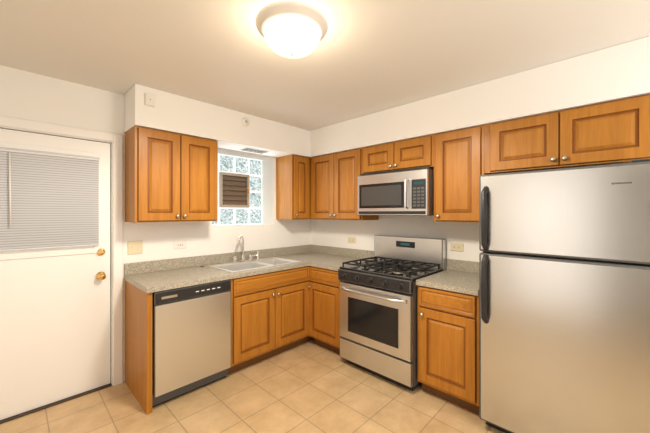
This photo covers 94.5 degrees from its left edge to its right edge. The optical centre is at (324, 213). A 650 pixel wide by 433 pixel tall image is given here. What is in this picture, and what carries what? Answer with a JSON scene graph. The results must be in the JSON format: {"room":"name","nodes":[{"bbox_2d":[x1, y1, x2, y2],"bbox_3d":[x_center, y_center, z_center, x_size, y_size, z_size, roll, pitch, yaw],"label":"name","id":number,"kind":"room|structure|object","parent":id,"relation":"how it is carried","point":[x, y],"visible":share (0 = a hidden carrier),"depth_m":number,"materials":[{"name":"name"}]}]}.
{"room":"kitchen","nodes":[
{"label":"kitchen","id":0,"kind":"room"},
{"bbox_2d":[0,65,310,381],"bbox_3d":[-1.575,0.214,2.991,0.360,2.460,4.320,0,0,44],"label":"wall","id":1,"kind":"structure","parent":0,"point":[26,95],"depth_m":2.63,"materials":[{"name":"white paint"}]},
{"bbox_2d":[0,115,122,423],"bbox_3d":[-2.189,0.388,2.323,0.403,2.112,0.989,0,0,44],"label":"entry door","id":2,"kind":"structure","parent":1,"relation":"in","point":[61,325],"depth_m":2.32,"materials":[{"name":"white paint"}]},
{"bbox_2d":[0,147,99,250],"bbox_3d":[-2.072,-0.096,2.211,0.042,0.710,0.670,0,0,44],"label":"door blind","id":3,"kind":"object","parent":2,"relation":"attached to","point":[49,200],"visible":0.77,"depth_m":2.23,"materials":[{"name":"white plastic"}]},
{"bbox_2d":[128,240,142,254],"bbox_3d":[-1.659,0.298,2.631,0.014,0.115,0.115,0,0,44],"label":"switch plate","id":4,"kind":"object","parent":1,"relation":"attached to","point":[135,247],"visible":1,"depth_m":2.63,"materials":[{"name":"beige plastic"}]},
{"bbox_2d":[125,126,217,222],"bbox_3d":[-1.353,-0.309,2.704,0.354,0.762,0.687,0,0,44],"label":"upper cabinet","id":5,"kind":"object","parent":1,"relation":"attached to","point":[171,177],"visible":1,"depth_m":2.55,"materials":[{"name":"brown wood"}]},
{"bbox_2d":[174,241,186,248],"bbox_3d":[-1.399,0.305,2.905,0.008,0.074,0.118,0,0,44],"label":"electrical outlet","id":6,"kind":"object","parent":1,"relation":"attached to","point":[180,244],"visible":1,"depth_m":2.90,"materials":[{"name":"white plastic"}]},
{"bbox_2d":[124,244,311,274],"bbox_3d":[-0.951,0.479,3.361,0.020,0.102,2.198,0,0,44],"label":"backsplash","id":7,"kind":"structure","parent":1,"relation":"attached to","point":[194,261],"depth_m":2.98,"materials":[{"name":"grey stone"}]},
{"bbox_2d":[212,154,261,225],"bbox_3d":[-1.101,-0.274,3.609,0.115,0.823,0.785,0,0,44],"label":"window","id":8,"kind":"structure","parent":1,"relation":"in","point":[239,190],"depth_m":3.63,"materials":[{"name":"white"}]},
{"bbox_2d":[276,155,310,219],"bbox_3d":[-0.274,-0.309,3.823,0.354,0.762,0.593,0,0,44],"label":"upper cabinet","id":9,"kind":"object","parent":1,"relation":"attached to","point":[293,187],"visible":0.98,"depth_m":3.62,"materials":[{"name":"brown wood"}]},
{"bbox_2d":[0,339,503,432],"bbox_3d":[-0.042,1.494,1.513,4.620,0.100,4.320,0,0,44],"label":"floor","id":10,"kind":"structure","parent":0,"point":[310,386],"depth_m":2.23,"materials":[{"name":"tile"}]},
{"bbox_2d":[152,279,230,407],"bbox_3d":[-1.242,1.010,2.602,0.616,0.868,0.604,0,0,44],"label":"dishwasher","id":11,"kind":"object","parent":10,"relation":"on","point":[191,338],"visible":0.85,"depth_m":2.36,"materials":[{"name":"grey metal"}]},
{"bbox_2d":[304,263,340,353],"bbox_3d":[0.204,1.006,3.337,0.496,0.876,0.629,0,0,44],"label":"base cabinet","id":12,"kind":"object","parent":10,"relation":"on","point":[321,284],"depth_m":3.13,"materials":[{"name":"brown wood"}]},
{"bbox_2d":[124,251,339,294],"bbox_3d":[-0.730,0.549,3.148,0.635,0.038,2.198,0,0,44],"label":"countertop","id":13,"kind":"structure","parent":12,"relation":"on","point":[151,281],"depth_m":2.61,"materials":[{"name":"grey stone"}]},
{"bbox_2d":[228,235,259,262],"bbox_3d":[-0.850,0.377,3.273,0.128,0.294,0.364,0,0,44],"label":"faucet","id":14,"kind":"object","parent":13,"relation":"on","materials":[{"name":"silver metal"}]},
{"bbox_2d":[208,255,303,294],"bbox_3d":[-0.722,0.622,3.155,0.494,0.196,0.834,0,0,44],"label":"sink","id":15,"kind":"object","parent":13,"relation":"in","point":[274,278],"depth_m":3.02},
{"bbox_2d":[312,255,373,270],"bbox_3d":[0.212,0.549,3.325,0.475,0.038,0.635,0,0,44],"label":"countertop","id":16,"kind":"structure","parent":12,"relation":"on","point":[336,263],"depth_m":3.32,"materials":[{"name":"grey stone"}]},
{"bbox_2d":[338,235,445,390],"bbox_3d":[0.619,0.842,2.849,0.760,1.205,0.736,0,0,44],"label":"gas range","id":17,"kind":"object","parent":10,"relation":"on","point":[378,314],"visible":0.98,"depth_m":2.64,"materials":[{"name":"grey metal"}]},
{"bbox_2d":[416,283,478,413],"bbox_3d":[1.111,1.006,2.462,0.458,0.876,0.629,0,0,44],"label":"base cabinet","id":18,"kind":"object","parent":10,"relation":"on","point":[448,320],"depth_m":2.22,"materials":[{"name":"brown wood"}]},
{"bbox_2d":[416,271,478,294],"bbox_3d":[1.109,0.549,2.460,0.462,0.038,0.635,0,0,44],"label":"countertop","id":19,"kind":"structure","parent":18,"relation":"on","point":[458,280],"depth_m":2.38,"materials":[{"name":"grey stone"}]},
{"bbox_2d":[479,158,649,432],"bbox_3d":[1.524,0.587,1.945,0.800,1.715,0.744,0,0,44],"label":"refrigerator","id":20,"kind":"object","parent":10,"relation":"on","point":[564,301],"visible":1,"depth_m":1.69,"materials":[{"name":"grey metal"}]},
{"bbox_2d":[0,0,649,130],"bbox_3d":[-0.042,-1.066,1.513,4.620,0.100,4.320,0,0,44],"label":"ceiling","id":21,"kind":"structure","parent":0,"point":[365,57],"depth_m":1.83,"materials":[{"name":"white paint"}]},
{"bbox_2d":[255,0,327,58],"bbox_3d":[-0.176,-0.930,1.619,0.390,0.169,0.390,0,0,44],"label":"ceiling light","id":22,"kind":"object","parent":21,"relation":"attached to","point":[293,29],"visible":1,"depth_m":1.51,"materials":[{"name":"white glass"}]},
{"bbox_2d":[124,36,649,157],"bbox_3d":[0.444,-0.854,2.016,3.896,0.320,2.198,0,0,44],"label":"soffit beam","id":23,"kind":"structure","parent":21,"relation":"attached to","point":[617,72],"depth_m":2.46,"materials":[{"name":"white paint"}]},
{"bbox_2d":[144,93,154,107],"bbox_3d":[-1.403,-0.909,2.409,0.024,0.100,0.075,0,0,44],"label":"switch box","id":24,"kind":"object","parent":23,"relation":"attached to","point":[149,100],"visible":0.98,"depth_m":2.40,"materials":[{"name":"white plastic"}]},
{"bbox_2d":[241,117,249,125],"bbox_3d":[-0.800,-0.927,3.037,0.020,0.090,0.090,0,0,44],"label":"smoke detector","id":25,"kind":"object","parent":23,"relation":"attached to","point":[245,121],"visible":1,"depth_m":3.02,"materials":[{"name":"white plastic"}]},
{"bbox_2d":[239,147,269,153],"bbox_3d":[-0.774,-0.691,3.317,0.160,0.004,0.300,0,0,44],"label":"air vent grille","id":26,"kind":"object","parent":23,"relation":"attached to","point":[253,150],"visible":1,"depth_m":3.30,"materials":[{"name":"white plastic"}]},
{"bbox_2d":[311,215,482,269],"bbox_3d":[1.463,0.214,2.813,4.260,2.460,0.360,0,0,44],"label":"wall","id":27,"kind":"structure","parent":0,"point":[334,233],"depth_m":3.23,"materials":[{"name":"white paint"}]},
{"bbox_2d":[311,148,378,219],"bbox_3d":[0.201,-0.309,3.531,0.784,0.762,0.354,0,0,44],"label":"upper cabinet","id":28,"kind":"object","parent":27,"relation":"attached to","point":[334,186],"visible":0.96,"depth_m":3.40,"materials":[{"name":"brown wood"}]},
{"bbox_2d":[348,237,355,242],"bbox_3d":[0.324,0.323,3.652,0.118,0.074,0.008,0,0,44],"label":"electrical outlet","id":29,"kind":"object","parent":27,"relation":"attached to","point":[351,239],"visible":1,"depth_m":3.65,"materials":[{"name":"beige plastic"}]},
{"bbox_2d":[312,245,478,274],"bbox_3d":[0.651,0.479,3.329,2.330,0.102,0.020,0,0,44],"label":"backsplash","id":30,"kind":"structure","parent":27,"relation":"attached to","point":[453,264],"depth_m":3.50,"materials":[{"name":"grey stone"}]},
{"bbox_2d":[362,135,433,173],"bbox_3d":[0.761,-0.551,2.990,0.772,0.278,0.354,0,0,44],"label":"upper cabinet","id":31,"kind":"object","parent":27,"relation":"attached to","point":[410,153],"visible":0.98,"depth_m":2.84,"materials":[{"name":"brown wood"}]},
{"bbox_2d":[357,166,433,215],"bbox_3d":[0.725,-0.195,2.953,0.760,0.428,0.458,0,0,44],"label":"microwave","id":32,"kind":"object","parent":31,"relation":"attached to","point":[406,192],"visible":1,"depth_m":2.76,"materials":[{"name":"grey metal"}]},
{"bbox_2d":[450,243,462,251],"bbox_3d":[1.221,0.312,2.787,0.118,0.074,0.008,0,0,44],"label":"electrical outlet","id":33,"kind":"object","parent":27,"relation":"attached to","point":[456,246],"visible":1,"depth_m":2.79,"materials":[{"name":"beige plastic"}]},
{"bbox_2d":[434,125,487,222],"bbox_3d":[1.186,-0.309,2.581,0.405,0.762,0.354,0,0,44],"label":"upper cabinet","id":34,"kind":"object","parent":27,"relation":"attached to","point":[458,163],"visible":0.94,"depth_m":2.47,"materials":[{"name":"brown wood"}]},
{"bbox_2d":[484,94,649,173],"bbox_3d":[1.668,-0.501,2.116,0.930,0.377,0.354,0,0,44],"label":"upper cabinet","id":35,"kind":"object","parent":27,"relation":"attached to","point":[613,132],"visible":1,"depth_m":1.97,"materials":[{"name":"brown wood"}]}
]}

